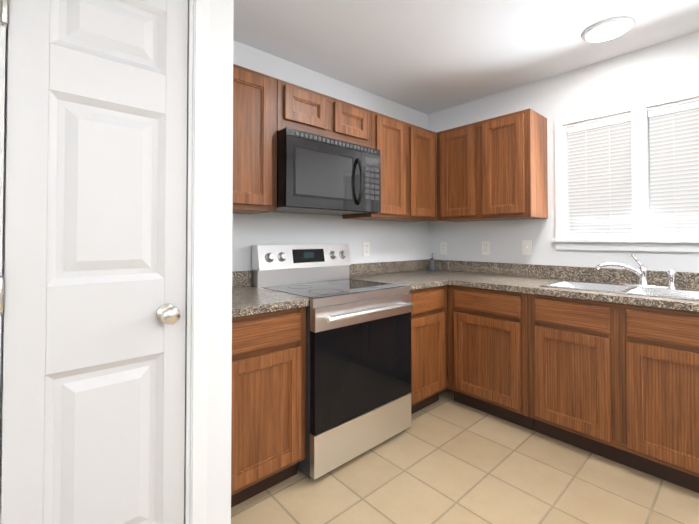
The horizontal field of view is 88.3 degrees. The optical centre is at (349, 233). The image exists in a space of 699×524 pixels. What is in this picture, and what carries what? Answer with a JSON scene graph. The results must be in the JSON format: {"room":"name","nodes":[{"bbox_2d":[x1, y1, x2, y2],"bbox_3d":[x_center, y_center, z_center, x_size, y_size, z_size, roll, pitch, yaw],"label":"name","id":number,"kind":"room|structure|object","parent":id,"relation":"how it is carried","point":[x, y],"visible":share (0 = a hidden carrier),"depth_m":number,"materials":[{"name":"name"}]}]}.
{"room":"kitchen","nodes":[
{"label":"kitchen","id":0,"kind":"room"},
{"bbox_2d":[207,0,233,523],"bbox_3d":[-1.699,0.000,0.340,3.252,2.440,0.120,1,-1,-42],"label":"wall","id":1,"kind":"structure","parent":0,"point":[220,278],"depth_m":1.35,"materials":[{"name":"paint"}]},
{"bbox_2d":[0,0,187,523],"bbox_3d":[-0.740,0.176,1.094,0.476,2.088,0.108,1,-1,-42],"label":"closet door","id":2,"kind":"structure","parent":1,"relation":"in","point":[93,291],"depth_m":1.09,"materials":[{"name":"white wood"}]},
{"bbox_2d":[0,0,209,523],"bbox_3d":[-0.781,0.148,1.151,0.610,2.169,0.137,1,-1,-42],"label":"door frame","id":3,"kind":"structure","parent":1,"relation":"attached to","point":[196,317],"depth_m":1.28,"materials":[{"name":"white wood"}]},
{"bbox_2d":[232,40,427,286],"bbox_3d":[-1.351,0.021,1.708,5.840,2.440,0.120,1,-1,-42],"label":"wall","id":4,"kind":"structure","parent":0,"point":[389,241],"depth_m":2.69,"materials":[{"name":"paint"}]},
{"bbox_2d":[233,64,276,213],"bbox_3d":[-0.685,-0.504,2.004,0.466,0.760,0.336,1,-1,-42],"label":"upper cabinet","id":5,"kind":"object","parent":4,"relation":"attached to","point":[254,142],"visible":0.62,"depth_m":1.95,"materials":[{"name":"brown wood"}]},
{"bbox_2d":[277,79,370,147],"bbox_3d":[-0.228,-0.728,2.419,0.760,0.298,0.336,1,-1,-42],"label":"upper cabinet","id":6,"kind":"object","parent":4,"relation":"attached to","point":[299,108],"visible":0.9,"depth_m":2.25,"materials":[{"name":"brown wood"}]},
{"bbox_2d":[276,127,380,215],"bbox_3d":[-0.183,-0.359,2.363,0.756,0.437,0.468,1,-1,-42],"label":"over-the-range microwave","id":7,"kind":"object","parent":6,"relation":"attached to","point":[319,175],"visible":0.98,"depth_m":2.17,"materials":[{"name":"black plastic"}]},
{"bbox_2d":[363,242,369,255],"bbox_3d":[0.139,0.131,2.960,0.072,0.116,0.008,1,-1,-42],"label":"electrical outlet","id":8,"kind":"object","parent":4,"relation":"attached to","point":[366,248],"visible":1,"depth_m":2.96,"materials":[{"name":"white plastic"}]},
{"bbox_2d":[342,111,435,221],"bbox_3d":[0.351,-0.489,2.936,0.794,0.760,0.336,1,-1,-42],"label":"upper cabinet","id":9,"kind":"object","parent":4,"relation":"attached to","point":[408,169],"visible":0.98,"depth_m":2.78,"materials":[{"name":"brown wood"}]},
{"bbox_2d":[231,369,698,523],"bbox_3d":[0.495,1.239,-0.364,5.840,0.060,5.640,1,-1,-42],"label":"floor","id":10,"kind":"structure","parent":0,"point":[445,458],"depth_m":1.77,"materials":[{"name":"tile"}]},
{"bbox_2d":[231,307,305,507],"bbox_3d":[-0.589,0.806,1.875,0.465,0.876,0.626,1,-1,-42],"label":"base cabinet","id":11,"kind":"object","parent":10,"relation":"on","point":[268,429],"visible":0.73,"depth_m":1.66,"materials":[{"name":"brown wood"}]},
{"bbox_2d":[232,270,308,317],"bbox_3d":[-0.587,0.297,1.881,0.465,0.138,0.634,1,-1,-42],"label":"countertop","id":12,"kind":"structure","parent":11,"relation":"on","point":[246,299],"depth_m":1.78,"materials":[{"name":"stone"}]},
{"bbox_2d":[252,244,412,479],"bbox_3d":[-0.094,0.662,2.247,0.756,1.174,0.720,1,-1,-42],"label":"range","id":13,"kind":"object","parent":10,"relation":"on","point":[358,367],"visible":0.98,"depth_m":2.02,"materials":[{"name":"silver metal"}]},
{"bbox_2d":[410,285,447,413],"bbox_3d":[0.341,0.820,2.711,0.503,0.876,0.626,1,-1,-42],"label":"base cabinet","id":14,"kind":"object","parent":10,"relation":"on","point":[429,381],"visible":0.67,"depth_m":2.50,"materials":[{"name":"brown wood"}]},
{"bbox_2d":[349,262,451,290],"bbox_3d":[0.338,0.310,2.704,0.479,0.138,0.649,1,-1,-42],"label":"countertop","id":15,"kind":"structure","parent":14,"relation":"on","point":[416,275],"depth_m":2.93,"materials":[{"name":"stone"}]},
{"bbox_2d":[447,285,533,430],"bbox_3d":[1.136,0.818,2.645,0.626,0.876,0.575,1,-1,-42],"label":"base cabinet","id":16,"kind":"object","parent":10,"relation":"on","point":[488,351],"visible":0.79,"depth_m":2.41,"materials":[{"name":"brown wood"}]},
{"bbox_2d":[528,293,698,492],"bbox_3d":[1.637,0.810,2.088,0.626,0.876,0.918,1,-1,-42],"label":"base cabinet","id":17,"kind":"object","parent":10,"relation":"on","point":[617,382],"visible":0.94,"depth_m":1.90,"materials":[{"name":"brown wood"}]},
{"bbox_2d":[391,254,698,311],"bbox_3d":[1.444,0.323,2.306,0.635,0.390,2.718,1,-1,-42],"label":"countertop","id":18,"kind":"structure","parent":17,"relation":"on","point":[642,285],"depth_m":2.30,"materials":[{"name":"stone"}]},
{"bbox_2d":[428,253,434,270],"bbox_3d":[0.769,0.266,3.356,0.074,0.169,0.074,1,-1,-42],"label":"soap dispenser","id":19,"kind":"object","parent":18,"relation":"on","point":[431,264],"visible":1,"depth_m":3.34,"materials":[{"name":"silver metal"}]},
{"bbox_2d":[540,280,698,300],"bbox_3d":[1.641,0.420,2.099,0.450,0.190,0.840,1,-1,-42],"label":"sink basin","id":20,"kind":"object","parent":18,"relation":"in","point":[646,290],"depth_m":2.14,"materials":[{"name":"silver metal"}]},
{"bbox_2d":[596,254,676,288],"bbox_3d":[1.735,0.226,2.190,0.157,0.200,0.368,1,-1,-42],"label":"faucet","id":21,"kind":"object","parent":18,"relation":"on","point":[642,272],"depth_m":2.20,"materials":[{"name":"silver metal"}]},
{"bbox_2d":[233,0,698,114],"bbox_3d":[0.495,-1.261,-0.324,5.840,0.060,5.640,1,-1,-42],"label":"ceiling","id":22,"kind":"structure","parent":0,"point":[427,57],"depth_m":2.20,"materials":[{"name":"paint"}]},
{"bbox_2d":[581,16,634,42],"bbox_3d":[1.509,-1.181,2.107,0.256,0.022,0.256,1,-1,-42],"label":"recessed light","id":23,"kind":"object","parent":22,"relation":"in","point":[608,29],"visible":1,"depth_m":2.08,"materials":[{"name":"white glass"}]},
{"bbox_2d":[428,31,698,368],"bbox_3d":[2.661,0.018,1.524,0.120,2.440,5.520,1,-1,-42],"label":"wall","id":24,"kind":"structure","parent":0,"point":[671,66],"depth_m":2.67,"materials":[{"name":"paint"}]},
{"bbox_2d":[440,242,446,254],"bbox_3d":[0.888,0.143,3.397,0.008,0.116,0.072,1,-1,-42],"label":"electrical outlet","id":25,"kind":"object","parent":24,"relation":"attached to","point":[443,248],"visible":1,"depth_m":3.39,"materials":[{"name":"white plastic"}]},
{"bbox_2d":[482,241,489,254],"bbox_3d":[1.169,0.128,3.085,0.008,0.116,0.072,1,-1,-42],"label":"electrical outlet","id":26,"kind":"object","parent":24,"relation":"attached to","point":[485,247],"visible":1,"depth_m":3.08,"materials":[{"name":"white plastic"}]},
{"bbox_2d":[436,108,547,221],"bbox_3d":[1.117,-0.490,2.904,0.336,0.760,0.775,1,-1,-42],"label":"upper cabinet","id":27,"kind":"object","parent":24,"relation":"attached to","point":[494,168],"visible":1,"depth_m":2.71,"materials":[{"name":"brown wood"}]},
{"bbox_2d":[522,240,531,254],"bbox_3d":[1.393,0.114,2.830,0.016,0.116,0.072,1,-1,-42],"label":"light switch","id":28,"kind":"object","parent":24,"relation":"attached to","point":[526,247],"visible":1,"depth_m":2.83,"materials":[{"name":"white plastic"}]},
{"bbox_2d":[552,88,698,251],"bbox_3d":[1.901,-0.366,2.346,0.160,0.965,1.030,1,-1,-42],"label":"window","id":29,"kind":"structure","parent":24,"relation":"in","point":[641,238],"depth_m":2.33,"materials":[{"name":"white wood"}]},
{"bbox_2d":[567,101,698,235],"bbox_3d":[1.892,-0.381,2.338,0.044,0.791,0.842,1,-1,-42],"label":"window blinds","id":30,"kind":"object","parent":29,"relation":"attached to","point":[600,176],"visible":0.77,"depth_m":2.38,"materials":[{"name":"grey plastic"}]}
]}

